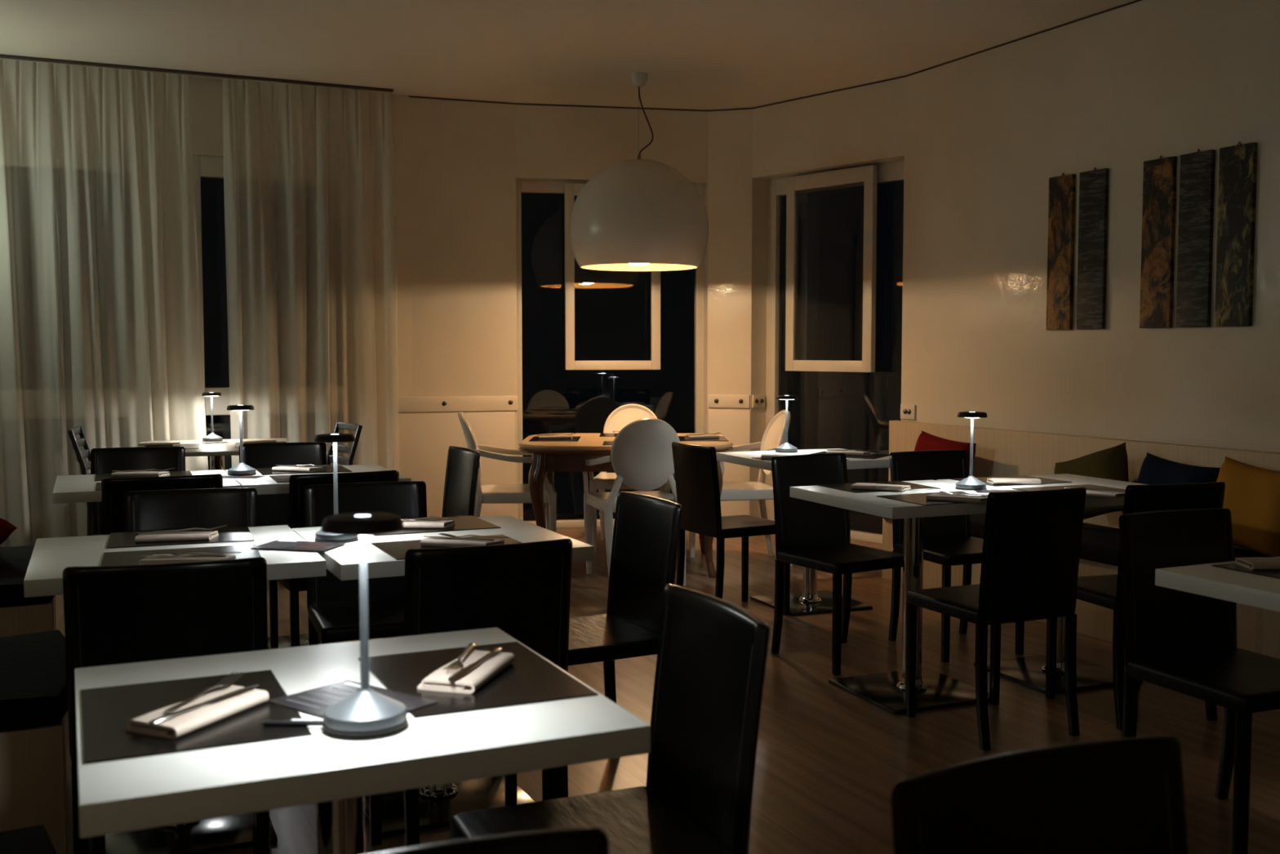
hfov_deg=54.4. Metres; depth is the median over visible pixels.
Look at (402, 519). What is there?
knife
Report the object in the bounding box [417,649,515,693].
napkin
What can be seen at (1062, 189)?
painting
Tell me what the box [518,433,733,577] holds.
wooden dining table
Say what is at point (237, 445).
placemat
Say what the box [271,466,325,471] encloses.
napkin
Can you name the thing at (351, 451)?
chair
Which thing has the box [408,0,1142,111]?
trim
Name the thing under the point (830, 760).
floor
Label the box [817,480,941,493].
placemat
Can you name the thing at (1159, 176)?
painting
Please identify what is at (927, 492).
knife
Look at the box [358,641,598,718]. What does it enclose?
placemat
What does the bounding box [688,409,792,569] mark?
armchair
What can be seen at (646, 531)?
dining chair
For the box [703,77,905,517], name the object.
wall
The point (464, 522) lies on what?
placemat
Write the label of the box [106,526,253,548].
placemat
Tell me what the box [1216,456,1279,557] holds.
throw cushion
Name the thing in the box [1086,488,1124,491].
fork
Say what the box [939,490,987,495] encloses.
fork
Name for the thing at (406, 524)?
napkin
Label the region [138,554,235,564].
napkin
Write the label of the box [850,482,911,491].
napkin
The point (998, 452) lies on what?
bench
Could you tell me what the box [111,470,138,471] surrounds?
knife
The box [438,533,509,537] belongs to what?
fork
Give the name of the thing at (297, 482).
dining chair
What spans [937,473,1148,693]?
pedestal table
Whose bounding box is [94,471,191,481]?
placemat
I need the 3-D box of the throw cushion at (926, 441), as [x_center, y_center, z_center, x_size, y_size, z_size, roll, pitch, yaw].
[1.683,0.223,6.974,0.194,0.380,0.519,-2,4,-25]
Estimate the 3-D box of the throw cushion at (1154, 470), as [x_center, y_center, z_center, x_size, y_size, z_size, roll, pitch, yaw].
[2.360,0.319,5.527,0.195,0.383,0.440,-2,4,-25]
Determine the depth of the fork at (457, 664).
2.00 m
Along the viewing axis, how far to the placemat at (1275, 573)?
2.96 m
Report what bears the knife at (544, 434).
on the napkin at (552, 437)
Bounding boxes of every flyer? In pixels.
[200,441,227,444]
[222,475,264,478]
[249,540,346,551]
[267,679,437,716]
[973,489,1026,493]
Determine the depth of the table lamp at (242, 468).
5.22 m
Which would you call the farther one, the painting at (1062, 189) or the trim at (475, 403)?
the trim at (475, 403)
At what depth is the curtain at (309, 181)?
8.00 m
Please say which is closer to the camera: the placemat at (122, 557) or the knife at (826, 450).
the placemat at (122, 557)
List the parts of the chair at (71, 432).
leg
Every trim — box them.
[398,395,517,412]
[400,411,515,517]
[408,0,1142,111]
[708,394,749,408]
[708,408,750,516]
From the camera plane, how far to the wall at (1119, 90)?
6.39 m
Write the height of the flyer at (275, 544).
0.002 m
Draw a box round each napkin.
[111,471,169,476]
[124,684,269,738]
[134,530,218,542]
[137,441,180,445]
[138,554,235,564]
[242,439,276,444]
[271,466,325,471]
[402,519,455,528]
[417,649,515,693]
[419,535,506,546]
[538,435,572,439]
[684,435,719,439]
[760,453,795,458]
[826,450,871,455]
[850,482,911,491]
[925,493,986,503]
[986,477,1040,484]
[1085,489,1124,498]
[1233,557,1279,569]
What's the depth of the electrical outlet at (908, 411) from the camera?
7.79 m
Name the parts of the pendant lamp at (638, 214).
lamp shade, bulb, cord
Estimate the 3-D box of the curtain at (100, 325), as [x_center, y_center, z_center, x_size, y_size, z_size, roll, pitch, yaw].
[-3.858,-0.657,7.213,2.564,2.943,0.233,-1,4,-21]
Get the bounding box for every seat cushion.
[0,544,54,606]
[0,629,67,731]
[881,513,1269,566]
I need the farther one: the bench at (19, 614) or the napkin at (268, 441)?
the napkin at (268, 441)
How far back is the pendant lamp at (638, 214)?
7.42 m
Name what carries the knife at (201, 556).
on the napkin at (148, 560)
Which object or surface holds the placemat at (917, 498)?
on the pedestal table at (935, 690)
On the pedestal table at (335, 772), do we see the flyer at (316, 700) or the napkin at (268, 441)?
the flyer at (316, 700)
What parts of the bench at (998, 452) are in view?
backrest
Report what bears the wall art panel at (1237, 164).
attached to the wall at (1119, 90)
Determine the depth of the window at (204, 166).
7.88 m
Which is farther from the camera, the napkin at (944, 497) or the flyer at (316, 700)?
the napkin at (944, 497)
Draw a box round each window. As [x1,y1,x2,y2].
[192,155,230,417]
[515,179,704,528]
[764,160,904,543]
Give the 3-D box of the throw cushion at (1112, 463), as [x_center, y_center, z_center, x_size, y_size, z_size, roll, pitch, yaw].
[2.156,0.280,5.949,0.194,0.436,0.509,-2,4,-33]
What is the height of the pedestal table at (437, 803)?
0.750 m
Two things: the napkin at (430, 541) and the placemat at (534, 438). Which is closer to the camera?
the napkin at (430, 541)
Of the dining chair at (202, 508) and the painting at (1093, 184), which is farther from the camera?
the painting at (1093, 184)
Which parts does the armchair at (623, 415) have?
arm, leg, leg, seat, backrest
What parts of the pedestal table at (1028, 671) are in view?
plate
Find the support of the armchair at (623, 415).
on the floor
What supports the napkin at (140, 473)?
on the placemat at (98, 477)
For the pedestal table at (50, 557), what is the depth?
3.20 m
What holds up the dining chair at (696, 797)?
on the floor
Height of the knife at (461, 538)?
0.005 m
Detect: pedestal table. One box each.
[23,524,326,853]
[52,469,240,503]
[74,626,650,853]
[225,464,411,649]
[292,515,594,837]
[715,448,889,616]
[789,480,993,714]
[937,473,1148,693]
[1155,556,1279,612]
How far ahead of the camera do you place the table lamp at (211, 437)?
7.43 m
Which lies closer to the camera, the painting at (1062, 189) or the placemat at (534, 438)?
the painting at (1062, 189)
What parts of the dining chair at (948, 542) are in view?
leg, backrest, seat, leg, leg, leg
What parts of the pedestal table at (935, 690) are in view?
plate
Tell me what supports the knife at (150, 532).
on the napkin at (177, 536)
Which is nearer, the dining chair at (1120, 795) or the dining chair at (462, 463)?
the dining chair at (1120, 795)
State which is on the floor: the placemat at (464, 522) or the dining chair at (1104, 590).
the dining chair at (1104, 590)
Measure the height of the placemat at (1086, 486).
0.003 m
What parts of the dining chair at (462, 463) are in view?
backrest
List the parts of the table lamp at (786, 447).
stem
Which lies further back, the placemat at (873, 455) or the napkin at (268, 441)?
the napkin at (268, 441)
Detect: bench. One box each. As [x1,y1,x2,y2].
[0,544,56,636]
[0,629,67,853]
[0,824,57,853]
[881,420,1279,658]
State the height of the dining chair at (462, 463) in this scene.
0.831 m
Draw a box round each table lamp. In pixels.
[201,392,222,441]
[226,404,256,475]
[314,433,357,542]
[321,511,407,736]
[775,395,797,453]
[955,411,987,490]
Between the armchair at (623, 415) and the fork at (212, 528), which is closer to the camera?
the fork at (212, 528)
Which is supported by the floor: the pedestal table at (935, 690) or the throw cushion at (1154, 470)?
the pedestal table at (935, 690)
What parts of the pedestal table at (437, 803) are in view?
plate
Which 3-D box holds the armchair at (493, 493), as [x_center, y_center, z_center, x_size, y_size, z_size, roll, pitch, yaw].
[-0.786,0.367,7.331,0.563,0.919,0.549,0,4,-7]
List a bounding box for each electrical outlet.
[751,394,764,408]
[900,404,915,419]
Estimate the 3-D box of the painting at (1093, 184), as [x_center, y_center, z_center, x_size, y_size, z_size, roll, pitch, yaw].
[2.314,-0.913,6.364,0.024,0.824,0.177,-2,4,-25]
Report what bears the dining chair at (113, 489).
on the floor
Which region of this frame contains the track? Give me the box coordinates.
[0,54,393,92]
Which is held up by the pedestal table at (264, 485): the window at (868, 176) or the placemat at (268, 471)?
the placemat at (268, 471)
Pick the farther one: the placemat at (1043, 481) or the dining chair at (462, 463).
the dining chair at (462, 463)
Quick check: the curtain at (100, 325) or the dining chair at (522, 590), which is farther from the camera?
the curtain at (100, 325)
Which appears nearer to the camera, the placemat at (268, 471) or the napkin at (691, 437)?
the placemat at (268, 471)
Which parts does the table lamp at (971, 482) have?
stem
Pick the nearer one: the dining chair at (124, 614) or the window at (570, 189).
the dining chair at (124, 614)
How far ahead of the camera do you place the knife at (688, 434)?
7.35 m
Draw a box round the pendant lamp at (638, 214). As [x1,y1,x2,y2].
[568,71,708,271]
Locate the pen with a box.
[262,719,323,726]
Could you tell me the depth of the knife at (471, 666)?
1.98 m
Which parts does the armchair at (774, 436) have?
leg, arm, seat, arm, leg, backrest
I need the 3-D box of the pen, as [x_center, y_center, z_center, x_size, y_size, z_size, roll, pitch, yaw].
[-0.469,0.411,1.731,0.111,0.009,0.008,0,4,-1]
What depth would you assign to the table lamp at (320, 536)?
3.40 m
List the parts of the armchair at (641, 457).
leg, arm, leg, seat, backrest, arm, leg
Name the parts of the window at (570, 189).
sash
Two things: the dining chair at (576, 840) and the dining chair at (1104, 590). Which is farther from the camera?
the dining chair at (1104, 590)
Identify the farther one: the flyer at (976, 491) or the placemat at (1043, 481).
the placemat at (1043, 481)
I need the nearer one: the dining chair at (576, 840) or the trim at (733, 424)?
the dining chair at (576, 840)
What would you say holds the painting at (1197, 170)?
attached to the wall at (1119, 90)
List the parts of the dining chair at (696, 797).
seat, backrest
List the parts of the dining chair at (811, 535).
leg, backrest, leg, seat, leg, leg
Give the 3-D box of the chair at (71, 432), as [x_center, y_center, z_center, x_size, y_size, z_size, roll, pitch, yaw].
[-2.861,0.427,6.854,0.511,0.855,0.404,-1,4,-18]
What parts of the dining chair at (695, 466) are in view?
leg, backrest, leg, leg, seat, leg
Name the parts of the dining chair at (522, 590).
leg, leg, backrest, leg, leg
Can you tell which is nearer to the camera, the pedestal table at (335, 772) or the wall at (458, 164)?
the pedestal table at (335, 772)
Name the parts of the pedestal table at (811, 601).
plate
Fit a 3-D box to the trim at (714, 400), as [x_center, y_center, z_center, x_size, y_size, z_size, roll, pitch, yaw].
[0.638,-0.184,8.929,0.299,0.093,0.028,1,4,16]
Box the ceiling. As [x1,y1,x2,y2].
[0,0,1136,110]
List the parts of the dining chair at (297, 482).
leg, seat, leg, backrest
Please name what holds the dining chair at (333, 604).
on the floor
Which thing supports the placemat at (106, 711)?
on the pedestal table at (335, 772)
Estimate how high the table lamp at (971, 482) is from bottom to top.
0.293 m
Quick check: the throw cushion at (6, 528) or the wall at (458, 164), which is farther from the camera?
the wall at (458, 164)
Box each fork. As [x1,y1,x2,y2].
[140,467,175,470]
[154,524,226,531]
[159,551,242,555]
[164,671,245,711]
[287,463,330,466]
[401,515,462,519]
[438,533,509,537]
[442,642,475,669]
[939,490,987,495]
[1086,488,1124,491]
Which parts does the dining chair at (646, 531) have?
leg, leg, seat, backrest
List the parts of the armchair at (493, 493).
backrest, leg, arm, arm, seat, leg, leg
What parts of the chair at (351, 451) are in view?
leg, leg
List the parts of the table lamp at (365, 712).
stem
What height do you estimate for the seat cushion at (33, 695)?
0.094 m
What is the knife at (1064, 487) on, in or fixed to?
on the napkin at (1089, 493)
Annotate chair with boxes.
[62,556,270,853]
[66,425,92,535]
[90,446,185,535]
[101,473,222,534]
[123,488,257,532]
[239,442,326,526]
[268,470,399,648]
[304,480,426,645]
[326,421,362,466]
[368,537,572,847]
[370,826,608,853]
[382,445,479,638]
[449,583,769,853]
[542,491,682,800]
[671,441,790,615]
[770,453,903,675]
[888,449,1024,662]
[890,735,1187,853]
[905,486,1086,750]
[1045,481,1225,729]
[1118,508,1279,853]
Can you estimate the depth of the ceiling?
6.85 m
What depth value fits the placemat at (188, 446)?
7.04 m
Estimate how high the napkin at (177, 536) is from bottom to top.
0.018 m
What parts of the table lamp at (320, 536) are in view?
stem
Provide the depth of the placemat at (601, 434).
7.62 m
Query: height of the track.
0.016 m
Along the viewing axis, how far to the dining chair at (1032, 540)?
4.01 m
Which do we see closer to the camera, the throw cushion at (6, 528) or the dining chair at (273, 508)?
the throw cushion at (6, 528)
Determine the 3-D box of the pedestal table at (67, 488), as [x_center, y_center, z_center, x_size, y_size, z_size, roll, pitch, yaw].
[-1.998,0.590,5.055,0.666,0.750,0.690,-2,4,-24]
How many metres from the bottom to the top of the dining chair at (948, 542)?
0.831 m
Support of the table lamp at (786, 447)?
on the pedestal table at (811, 601)
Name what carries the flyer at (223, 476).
on the pedestal table at (264, 485)
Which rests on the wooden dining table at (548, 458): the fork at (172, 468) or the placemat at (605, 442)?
the placemat at (605, 442)
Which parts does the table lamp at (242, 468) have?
stem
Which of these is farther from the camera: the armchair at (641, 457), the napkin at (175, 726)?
the armchair at (641, 457)
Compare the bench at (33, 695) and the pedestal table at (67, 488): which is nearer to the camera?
the bench at (33, 695)
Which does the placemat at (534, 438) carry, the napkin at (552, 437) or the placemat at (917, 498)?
the napkin at (552, 437)
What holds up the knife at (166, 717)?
on the napkin at (175, 726)
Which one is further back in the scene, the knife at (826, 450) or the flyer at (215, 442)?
the flyer at (215, 442)
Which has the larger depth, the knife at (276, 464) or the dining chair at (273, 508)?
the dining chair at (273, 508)
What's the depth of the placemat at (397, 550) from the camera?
3.33 m
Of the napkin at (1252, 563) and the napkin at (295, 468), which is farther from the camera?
the napkin at (295, 468)
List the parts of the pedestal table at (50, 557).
plate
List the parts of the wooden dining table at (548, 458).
leg, leg, edge moulding, leg, leg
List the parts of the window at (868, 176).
sash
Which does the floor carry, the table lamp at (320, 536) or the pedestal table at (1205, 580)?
the pedestal table at (1205, 580)
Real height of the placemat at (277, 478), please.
0.003 m
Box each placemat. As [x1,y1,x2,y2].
[80,669,312,764]
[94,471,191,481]
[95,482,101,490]
[100,544,261,565]
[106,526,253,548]
[145,443,199,448]
[234,441,286,447]
[255,465,352,475]
[269,471,357,483]
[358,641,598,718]
[370,534,521,559]
[373,515,501,535]
[528,436,580,441]
[599,433,616,436]
[602,440,613,445]
[678,435,728,440]
[751,457,848,461]
[807,451,889,458]
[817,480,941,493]
[875,490,987,505]
[950,475,1071,486]
[1011,484,1125,492]
[1211,562,1279,578]
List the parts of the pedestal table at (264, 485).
plate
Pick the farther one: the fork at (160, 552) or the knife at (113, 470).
the knife at (113, 470)
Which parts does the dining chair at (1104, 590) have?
leg, seat, leg, backrest, leg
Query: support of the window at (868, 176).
in the wall at (864, 125)
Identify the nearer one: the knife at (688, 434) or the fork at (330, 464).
the fork at (330, 464)
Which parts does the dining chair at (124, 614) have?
leg, leg, backrest, leg, leg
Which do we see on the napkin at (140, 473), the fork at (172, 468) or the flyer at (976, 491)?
the fork at (172, 468)
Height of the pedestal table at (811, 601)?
0.750 m
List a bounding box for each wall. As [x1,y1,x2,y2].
[188,76,708,518]
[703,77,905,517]
[901,0,1279,452]
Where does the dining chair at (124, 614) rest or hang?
on the floor
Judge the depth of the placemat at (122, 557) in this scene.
3.21 m
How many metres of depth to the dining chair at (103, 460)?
5.71 m
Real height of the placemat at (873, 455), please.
0.003 m
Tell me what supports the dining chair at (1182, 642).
on the floor
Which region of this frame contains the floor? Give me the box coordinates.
[55,512,1279,853]
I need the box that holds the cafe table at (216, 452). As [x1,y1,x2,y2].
[142,437,288,470]
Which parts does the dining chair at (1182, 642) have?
leg, backrest, seat, leg, leg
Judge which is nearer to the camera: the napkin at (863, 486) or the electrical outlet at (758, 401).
the napkin at (863, 486)
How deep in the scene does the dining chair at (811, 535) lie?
5.23 m
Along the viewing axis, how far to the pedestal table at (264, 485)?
5.18 m
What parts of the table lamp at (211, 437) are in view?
stem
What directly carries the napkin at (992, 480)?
on the placemat at (1043, 481)
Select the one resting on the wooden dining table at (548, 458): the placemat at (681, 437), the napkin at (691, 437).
the placemat at (681, 437)
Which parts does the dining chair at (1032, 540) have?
leg, seat, leg, leg, backrest, leg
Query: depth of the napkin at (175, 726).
1.74 m
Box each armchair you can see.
[457,411,556,532]
[582,417,685,586]
[589,404,666,551]
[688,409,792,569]
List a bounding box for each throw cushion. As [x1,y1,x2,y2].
[0,517,17,544]
[914,430,976,475]
[1053,442,1128,519]
[1137,452,1220,484]
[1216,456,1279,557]
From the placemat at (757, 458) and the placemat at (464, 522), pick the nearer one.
the placemat at (464, 522)
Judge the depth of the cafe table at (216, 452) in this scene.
7.12 m
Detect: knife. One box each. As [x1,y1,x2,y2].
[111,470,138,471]
[133,530,214,533]
[142,555,226,557]
[147,684,258,724]
[275,464,313,466]
[402,519,449,520]
[426,536,494,541]
[447,647,502,680]
[537,434,554,435]
[685,434,716,435]
[826,449,862,451]
[927,492,986,497]
[1064,487,1119,492]
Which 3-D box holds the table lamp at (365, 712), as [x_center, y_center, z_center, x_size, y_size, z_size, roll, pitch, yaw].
[-0.382,0.267,1.725,0.115,0.293,0.115,0,4,0]
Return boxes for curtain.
[0,58,208,546]
[222,77,398,470]
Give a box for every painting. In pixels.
[1045,173,1075,329]
[1076,167,1108,329]
[1139,155,1177,328]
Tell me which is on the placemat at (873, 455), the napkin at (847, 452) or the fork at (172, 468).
the napkin at (847, 452)
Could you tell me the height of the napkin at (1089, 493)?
0.018 m
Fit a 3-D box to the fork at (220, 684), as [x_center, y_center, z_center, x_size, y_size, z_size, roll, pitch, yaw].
[-0.636,0.387,1.819,0.024,0.009,0.194,1,4,12]
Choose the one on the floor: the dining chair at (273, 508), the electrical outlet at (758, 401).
the dining chair at (273, 508)

